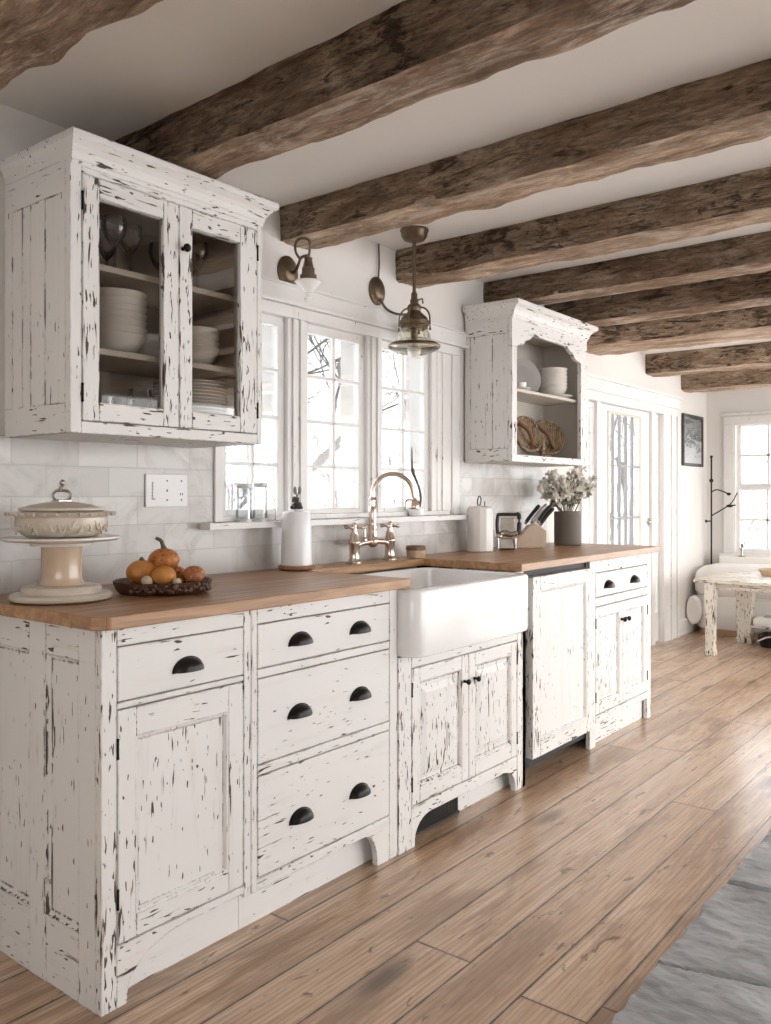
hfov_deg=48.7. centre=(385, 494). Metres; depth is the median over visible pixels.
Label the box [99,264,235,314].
shelf
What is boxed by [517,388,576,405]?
shelf
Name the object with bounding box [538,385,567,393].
bowl
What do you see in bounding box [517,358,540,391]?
platter
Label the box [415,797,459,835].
vent grille
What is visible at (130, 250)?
glass bowl
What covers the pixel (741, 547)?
candle holder
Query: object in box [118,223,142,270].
wine glass
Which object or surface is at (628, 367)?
wall
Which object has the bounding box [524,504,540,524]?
kitchen knife
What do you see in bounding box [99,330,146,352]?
bowl
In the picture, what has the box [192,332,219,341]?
bowl
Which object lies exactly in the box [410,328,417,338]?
socket
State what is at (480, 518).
canister
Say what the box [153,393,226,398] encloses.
plate
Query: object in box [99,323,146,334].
bowl
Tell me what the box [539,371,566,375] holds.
bowl
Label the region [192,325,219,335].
bowl
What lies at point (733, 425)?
window
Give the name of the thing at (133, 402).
tumbler
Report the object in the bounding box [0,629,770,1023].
floor
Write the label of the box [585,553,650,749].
base cabinet
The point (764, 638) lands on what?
basket
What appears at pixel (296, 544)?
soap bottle
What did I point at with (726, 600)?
settee
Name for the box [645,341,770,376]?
ceiling beam
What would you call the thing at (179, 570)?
pumpkin
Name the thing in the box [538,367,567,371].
bowl
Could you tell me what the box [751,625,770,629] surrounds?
shelf
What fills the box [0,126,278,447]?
upper cabinet
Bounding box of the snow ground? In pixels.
[741,515,770,548]
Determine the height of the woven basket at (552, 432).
0.200 m
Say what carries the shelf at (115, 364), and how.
attached to the upper cabinet at (59, 189)
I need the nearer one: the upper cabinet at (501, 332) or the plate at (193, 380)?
the plate at (193, 380)
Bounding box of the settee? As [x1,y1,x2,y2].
[686,556,770,638]
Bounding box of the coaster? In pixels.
[278,564,314,570]
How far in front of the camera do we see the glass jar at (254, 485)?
3.18 m
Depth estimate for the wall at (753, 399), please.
7.93 m
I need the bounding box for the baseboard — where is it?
[679,617,699,635]
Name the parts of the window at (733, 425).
sill, sash, sash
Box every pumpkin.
[126,557,155,583]
[148,536,179,568]
[150,566,175,583]
[172,566,184,583]
[182,566,204,582]
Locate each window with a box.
[200,275,468,529]
[719,410,770,557]
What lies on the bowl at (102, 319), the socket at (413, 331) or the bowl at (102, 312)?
the bowl at (102, 312)
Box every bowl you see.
[7,511,114,536]
[99,287,146,300]
[99,294,146,307]
[99,301,146,314]
[99,309,146,321]
[99,316,146,328]
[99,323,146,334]
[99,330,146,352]
[101,214,126,247]
[118,223,142,254]
[137,347,158,356]
[143,340,158,348]
[145,333,158,341]
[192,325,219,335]
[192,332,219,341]
[192,338,219,347]
[192,344,219,364]
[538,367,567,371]
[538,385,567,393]
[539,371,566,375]
[540,374,567,378]
[540,382,567,385]
[541,378,566,382]
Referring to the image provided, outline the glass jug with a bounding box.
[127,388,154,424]
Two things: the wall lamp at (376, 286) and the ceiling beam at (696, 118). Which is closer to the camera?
the ceiling beam at (696, 118)
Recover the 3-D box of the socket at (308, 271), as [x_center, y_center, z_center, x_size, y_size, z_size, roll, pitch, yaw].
[-0.288,-0.848,3.183,0.062,0.089,0.062,0,0,38]
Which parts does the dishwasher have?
door, door panel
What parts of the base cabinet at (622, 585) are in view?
door, cup pull, door panel, drawer, door, door panel, cup pull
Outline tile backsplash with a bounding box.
[0,435,546,594]
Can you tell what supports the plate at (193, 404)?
on the plate at (193, 407)
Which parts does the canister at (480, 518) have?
lid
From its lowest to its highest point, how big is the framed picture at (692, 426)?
0.460 m
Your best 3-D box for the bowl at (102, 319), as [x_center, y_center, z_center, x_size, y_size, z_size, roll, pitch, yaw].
[-0.801,-0.481,2.524,0.184,0.062,0.184,0,0,-42]
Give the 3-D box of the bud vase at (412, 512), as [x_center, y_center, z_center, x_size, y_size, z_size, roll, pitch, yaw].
[0.144,-0.061,3.975,0.071,0.320,0.071,0,0,-14]
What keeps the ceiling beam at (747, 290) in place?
attached to the ceiling
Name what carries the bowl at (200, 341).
on the bowl at (204, 354)
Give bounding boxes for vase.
[409,447,423,515]
[554,511,580,545]
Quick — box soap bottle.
[281,486,311,565]
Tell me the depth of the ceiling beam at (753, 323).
5.41 m
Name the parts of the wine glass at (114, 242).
stem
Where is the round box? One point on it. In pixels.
(412, 551)
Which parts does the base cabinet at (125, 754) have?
panel, frame, drawer, door, door panel, cup pull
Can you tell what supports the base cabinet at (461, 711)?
on the floor
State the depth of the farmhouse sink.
3.12 m
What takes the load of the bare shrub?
on the snow ground
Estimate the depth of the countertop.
2.62 m
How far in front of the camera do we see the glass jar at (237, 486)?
3.12 m
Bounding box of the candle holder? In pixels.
[738,544,745,556]
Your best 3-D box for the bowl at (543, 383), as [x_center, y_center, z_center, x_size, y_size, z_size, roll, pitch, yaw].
[0.946,-0.605,4.833,0.170,0.052,0.170,0,0,-2]
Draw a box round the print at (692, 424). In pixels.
[685,417,700,463]
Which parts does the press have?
lever, handle frame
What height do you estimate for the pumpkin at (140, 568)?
0.081 m
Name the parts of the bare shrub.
stem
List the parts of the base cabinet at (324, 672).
cup pull, cup pull, cup pull, drawer, drawer, drawer, cup pull, cup pull, cup pull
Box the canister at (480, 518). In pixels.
[467,496,492,551]
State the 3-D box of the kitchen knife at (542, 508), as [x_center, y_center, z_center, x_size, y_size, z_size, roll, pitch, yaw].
[0.814,0.106,4.558,0.083,0.099,0.022,0,0,0]
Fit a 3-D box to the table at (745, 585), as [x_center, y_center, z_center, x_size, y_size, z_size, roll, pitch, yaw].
[3.134,0.937,6.534,1.235,0.580,0.910,0,0,38]
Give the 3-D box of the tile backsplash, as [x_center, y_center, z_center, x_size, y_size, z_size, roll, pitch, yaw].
[-0.285,0.075,3.480,0.008,0.497,4.000,0,0,38]
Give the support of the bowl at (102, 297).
on the bowl at (102, 304)
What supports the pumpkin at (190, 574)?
on the wooden tray
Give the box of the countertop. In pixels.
[0,542,659,630]
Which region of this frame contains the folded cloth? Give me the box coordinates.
[753,616,770,626]
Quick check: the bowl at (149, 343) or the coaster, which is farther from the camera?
the coaster
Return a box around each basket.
[517,416,540,451]
[536,420,563,454]
[757,632,770,647]
[758,568,770,576]
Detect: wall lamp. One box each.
[277,237,321,301]
[369,244,423,339]
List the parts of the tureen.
lid, lid handle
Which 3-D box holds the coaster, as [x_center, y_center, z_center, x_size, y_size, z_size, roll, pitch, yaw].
[-0.336,0.274,3.235,0.140,0.018,0.140,0,0,38]
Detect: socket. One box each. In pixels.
[300,256,316,278]
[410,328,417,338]
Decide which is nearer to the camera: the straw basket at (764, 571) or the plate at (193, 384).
the plate at (193, 384)
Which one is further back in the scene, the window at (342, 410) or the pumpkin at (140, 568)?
the window at (342, 410)
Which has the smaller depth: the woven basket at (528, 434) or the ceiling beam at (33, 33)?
the ceiling beam at (33, 33)
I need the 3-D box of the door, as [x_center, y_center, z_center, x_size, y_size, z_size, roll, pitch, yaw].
[1.877,0.191,6.639,0.200,2.072,2.000,0,0,38]
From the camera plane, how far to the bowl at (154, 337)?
2.67 m
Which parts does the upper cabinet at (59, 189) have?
panel, door, crown, knob, door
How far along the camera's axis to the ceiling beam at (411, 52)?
2.03 m
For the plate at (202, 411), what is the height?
0.016 m
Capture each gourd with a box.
[141,576,152,583]
[172,578,181,583]
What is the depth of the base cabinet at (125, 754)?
2.15 m
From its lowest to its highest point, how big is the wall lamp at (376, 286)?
0.456 m
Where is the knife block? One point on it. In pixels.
(533, 535)
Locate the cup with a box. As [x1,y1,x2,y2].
[517,382,525,386]
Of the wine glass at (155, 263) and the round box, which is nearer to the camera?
the wine glass at (155, 263)
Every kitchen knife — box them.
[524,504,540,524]
[530,506,544,523]
[536,504,551,523]
[539,507,554,525]
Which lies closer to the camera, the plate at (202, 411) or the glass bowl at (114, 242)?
the glass bowl at (114, 242)
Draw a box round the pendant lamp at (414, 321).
[388,225,440,356]
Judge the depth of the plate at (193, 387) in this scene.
2.69 m
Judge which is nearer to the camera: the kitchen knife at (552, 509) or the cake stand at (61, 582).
the cake stand at (61, 582)
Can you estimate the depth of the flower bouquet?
4.77 m
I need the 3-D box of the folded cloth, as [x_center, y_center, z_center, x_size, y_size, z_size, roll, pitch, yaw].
[3.202,1.038,6.945,0.378,0.066,0.136,0,0,38]
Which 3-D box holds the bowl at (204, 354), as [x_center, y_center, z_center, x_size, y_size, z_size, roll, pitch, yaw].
[-0.620,-0.441,2.753,0.170,0.064,0.170,0,0,38]
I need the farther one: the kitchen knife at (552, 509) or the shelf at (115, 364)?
the kitchen knife at (552, 509)
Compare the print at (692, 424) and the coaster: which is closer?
the coaster
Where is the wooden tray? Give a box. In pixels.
[112,576,212,595]
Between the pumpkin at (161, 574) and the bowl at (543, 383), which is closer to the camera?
the pumpkin at (161, 574)
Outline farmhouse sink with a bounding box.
[359,567,527,657]
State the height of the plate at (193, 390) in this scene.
0.016 m
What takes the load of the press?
on the countertop
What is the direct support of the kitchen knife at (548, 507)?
in the knife block
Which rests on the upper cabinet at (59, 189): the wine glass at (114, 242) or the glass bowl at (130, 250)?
the wine glass at (114, 242)
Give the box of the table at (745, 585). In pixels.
[693,571,770,655]
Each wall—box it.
[0,104,549,573]
[550,352,706,619]
[707,387,770,564]
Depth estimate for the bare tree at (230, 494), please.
14.74 m
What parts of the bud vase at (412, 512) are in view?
dish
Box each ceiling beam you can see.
[0,0,162,90]
[114,0,694,179]
[279,58,770,249]
[395,167,770,288]
[483,231,770,304]
[544,271,770,326]
[587,305,770,355]
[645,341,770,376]
[681,367,770,392]
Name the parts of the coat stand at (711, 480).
arm, arm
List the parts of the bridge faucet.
valve post, cross handle, diverter lever, valve post, cross handle, spout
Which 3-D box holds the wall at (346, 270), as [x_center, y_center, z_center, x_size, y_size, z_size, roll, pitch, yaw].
[-1.211,0.077,2.592,0.350,2.400,6.660,0,0,38]
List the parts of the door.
glass pane, glass pane, head casing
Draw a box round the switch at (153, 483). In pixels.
[152,482,154,498]
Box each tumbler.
[106,396,115,403]
[115,399,135,423]
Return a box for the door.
[579,372,682,645]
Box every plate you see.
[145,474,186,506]
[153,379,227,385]
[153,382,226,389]
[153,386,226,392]
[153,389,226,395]
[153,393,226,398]
[155,396,227,402]
[155,399,226,405]
[155,403,226,408]
[156,406,226,411]
[192,409,226,414]
[549,394,572,397]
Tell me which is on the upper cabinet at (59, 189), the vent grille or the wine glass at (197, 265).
the wine glass at (197, 265)
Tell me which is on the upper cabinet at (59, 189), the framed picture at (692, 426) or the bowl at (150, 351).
the bowl at (150, 351)
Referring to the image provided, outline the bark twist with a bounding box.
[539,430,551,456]
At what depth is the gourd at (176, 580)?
2.42 m
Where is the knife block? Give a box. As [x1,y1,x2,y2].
[513,523,546,547]
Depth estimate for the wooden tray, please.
2.38 m
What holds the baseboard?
attached to the wall at (628, 367)
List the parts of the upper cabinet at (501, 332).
panel, crown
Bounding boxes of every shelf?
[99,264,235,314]
[99,348,235,379]
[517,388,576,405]
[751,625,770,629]
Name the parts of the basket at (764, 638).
handle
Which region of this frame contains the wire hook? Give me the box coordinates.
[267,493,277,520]
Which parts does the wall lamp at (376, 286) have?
cord, arm, lamp shade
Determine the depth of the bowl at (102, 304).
2.45 m
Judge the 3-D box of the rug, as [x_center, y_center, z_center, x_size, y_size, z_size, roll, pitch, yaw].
[1.710,1.210,2.259,1.547,0.034,3.550,0,0,38]
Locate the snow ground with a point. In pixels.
(757, 539)
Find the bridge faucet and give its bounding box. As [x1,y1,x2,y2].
[344,472,419,563]
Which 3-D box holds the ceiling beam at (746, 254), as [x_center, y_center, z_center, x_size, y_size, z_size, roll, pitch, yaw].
[2.556,-1.075,3.014,5.071,0.175,0.206,0,0,38]
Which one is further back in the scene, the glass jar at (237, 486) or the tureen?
the glass jar at (237, 486)
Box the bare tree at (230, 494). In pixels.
[226,483,232,501]
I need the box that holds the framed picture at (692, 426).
[681,413,703,466]
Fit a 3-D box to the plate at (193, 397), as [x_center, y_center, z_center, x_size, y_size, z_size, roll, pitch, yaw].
[-0.632,-0.300,2.762,0.236,0.016,0.236,0,0,-3]
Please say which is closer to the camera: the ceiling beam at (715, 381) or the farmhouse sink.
the farmhouse sink
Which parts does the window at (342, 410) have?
glass pane, sash, glass pane, sill, sash, head casing, glass pane, sash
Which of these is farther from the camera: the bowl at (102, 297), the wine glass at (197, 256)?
the wine glass at (197, 256)
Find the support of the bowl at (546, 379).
on the bowl at (543, 383)
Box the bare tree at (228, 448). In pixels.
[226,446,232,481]
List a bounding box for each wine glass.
[99,229,117,264]
[101,214,126,266]
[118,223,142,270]
[148,241,158,273]
[192,241,208,270]
[192,252,199,276]
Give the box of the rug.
[610,829,770,1023]
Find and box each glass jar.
[235,484,252,521]
[252,483,267,520]
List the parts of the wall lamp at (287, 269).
arm, lamp shade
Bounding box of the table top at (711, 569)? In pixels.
[695,563,770,599]
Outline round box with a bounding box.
[406,545,425,557]
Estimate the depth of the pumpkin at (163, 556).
2.48 m
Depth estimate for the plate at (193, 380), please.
2.69 m
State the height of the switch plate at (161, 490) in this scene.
0.112 m
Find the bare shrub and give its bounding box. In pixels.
[741,426,770,547]
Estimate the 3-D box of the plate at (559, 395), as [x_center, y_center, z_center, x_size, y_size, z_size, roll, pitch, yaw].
[0.946,-0.549,4.833,0.230,0.020,0.230,0,0,38]
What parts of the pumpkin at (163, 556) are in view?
stem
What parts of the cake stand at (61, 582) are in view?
plate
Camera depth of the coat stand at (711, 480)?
7.88 m
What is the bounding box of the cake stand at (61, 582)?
[0,534,120,604]
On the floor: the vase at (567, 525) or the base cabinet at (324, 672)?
the base cabinet at (324, 672)
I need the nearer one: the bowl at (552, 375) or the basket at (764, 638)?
the bowl at (552, 375)
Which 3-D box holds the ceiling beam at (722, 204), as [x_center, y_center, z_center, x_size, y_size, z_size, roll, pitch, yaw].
[2.092,-1.066,2.424,5.070,0.194,0.209,0,0,38]
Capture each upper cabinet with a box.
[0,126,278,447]
[462,298,597,466]
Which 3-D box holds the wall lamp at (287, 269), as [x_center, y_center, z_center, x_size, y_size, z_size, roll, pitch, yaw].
[-0.330,-0.840,3.256,0.104,0.241,0.272,0,0,-29]
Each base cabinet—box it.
[0,611,250,1016]
[238,590,396,929]
[397,568,524,854]
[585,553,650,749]
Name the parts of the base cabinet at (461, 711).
door, door panel, knob, knob, door, door panel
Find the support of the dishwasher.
on the floor
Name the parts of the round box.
lid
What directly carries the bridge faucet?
on the countertop
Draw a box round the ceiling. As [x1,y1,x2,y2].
[0,0,770,353]
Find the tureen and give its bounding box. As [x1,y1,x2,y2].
[4,480,116,536]
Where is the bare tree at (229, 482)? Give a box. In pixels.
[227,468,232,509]
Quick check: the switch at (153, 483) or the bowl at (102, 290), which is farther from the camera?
the switch at (153, 483)
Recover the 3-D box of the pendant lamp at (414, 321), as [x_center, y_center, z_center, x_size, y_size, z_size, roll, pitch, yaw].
[0.122,-0.854,3.607,0.223,0.538,0.223,0,0,38]
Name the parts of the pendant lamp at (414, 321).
rod, bulb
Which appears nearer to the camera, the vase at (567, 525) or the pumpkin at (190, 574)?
the pumpkin at (190, 574)
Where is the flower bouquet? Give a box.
[536,466,597,511]
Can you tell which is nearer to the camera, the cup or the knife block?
the cup
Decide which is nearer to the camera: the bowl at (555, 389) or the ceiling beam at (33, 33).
the ceiling beam at (33, 33)
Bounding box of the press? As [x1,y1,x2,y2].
[495,512,521,549]
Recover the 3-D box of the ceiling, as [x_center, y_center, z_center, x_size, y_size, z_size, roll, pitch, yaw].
[1.949,-1.183,2.485,5.650,0.120,10.400,0,0,38]
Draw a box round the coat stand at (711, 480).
[705,455,737,563]
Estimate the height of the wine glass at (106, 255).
0.159 m
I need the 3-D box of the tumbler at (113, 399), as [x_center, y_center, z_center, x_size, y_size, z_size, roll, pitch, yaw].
[-0.798,-0.231,2.407,0.068,0.088,0.068,0,0,38]
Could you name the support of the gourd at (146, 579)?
on the wooden tray

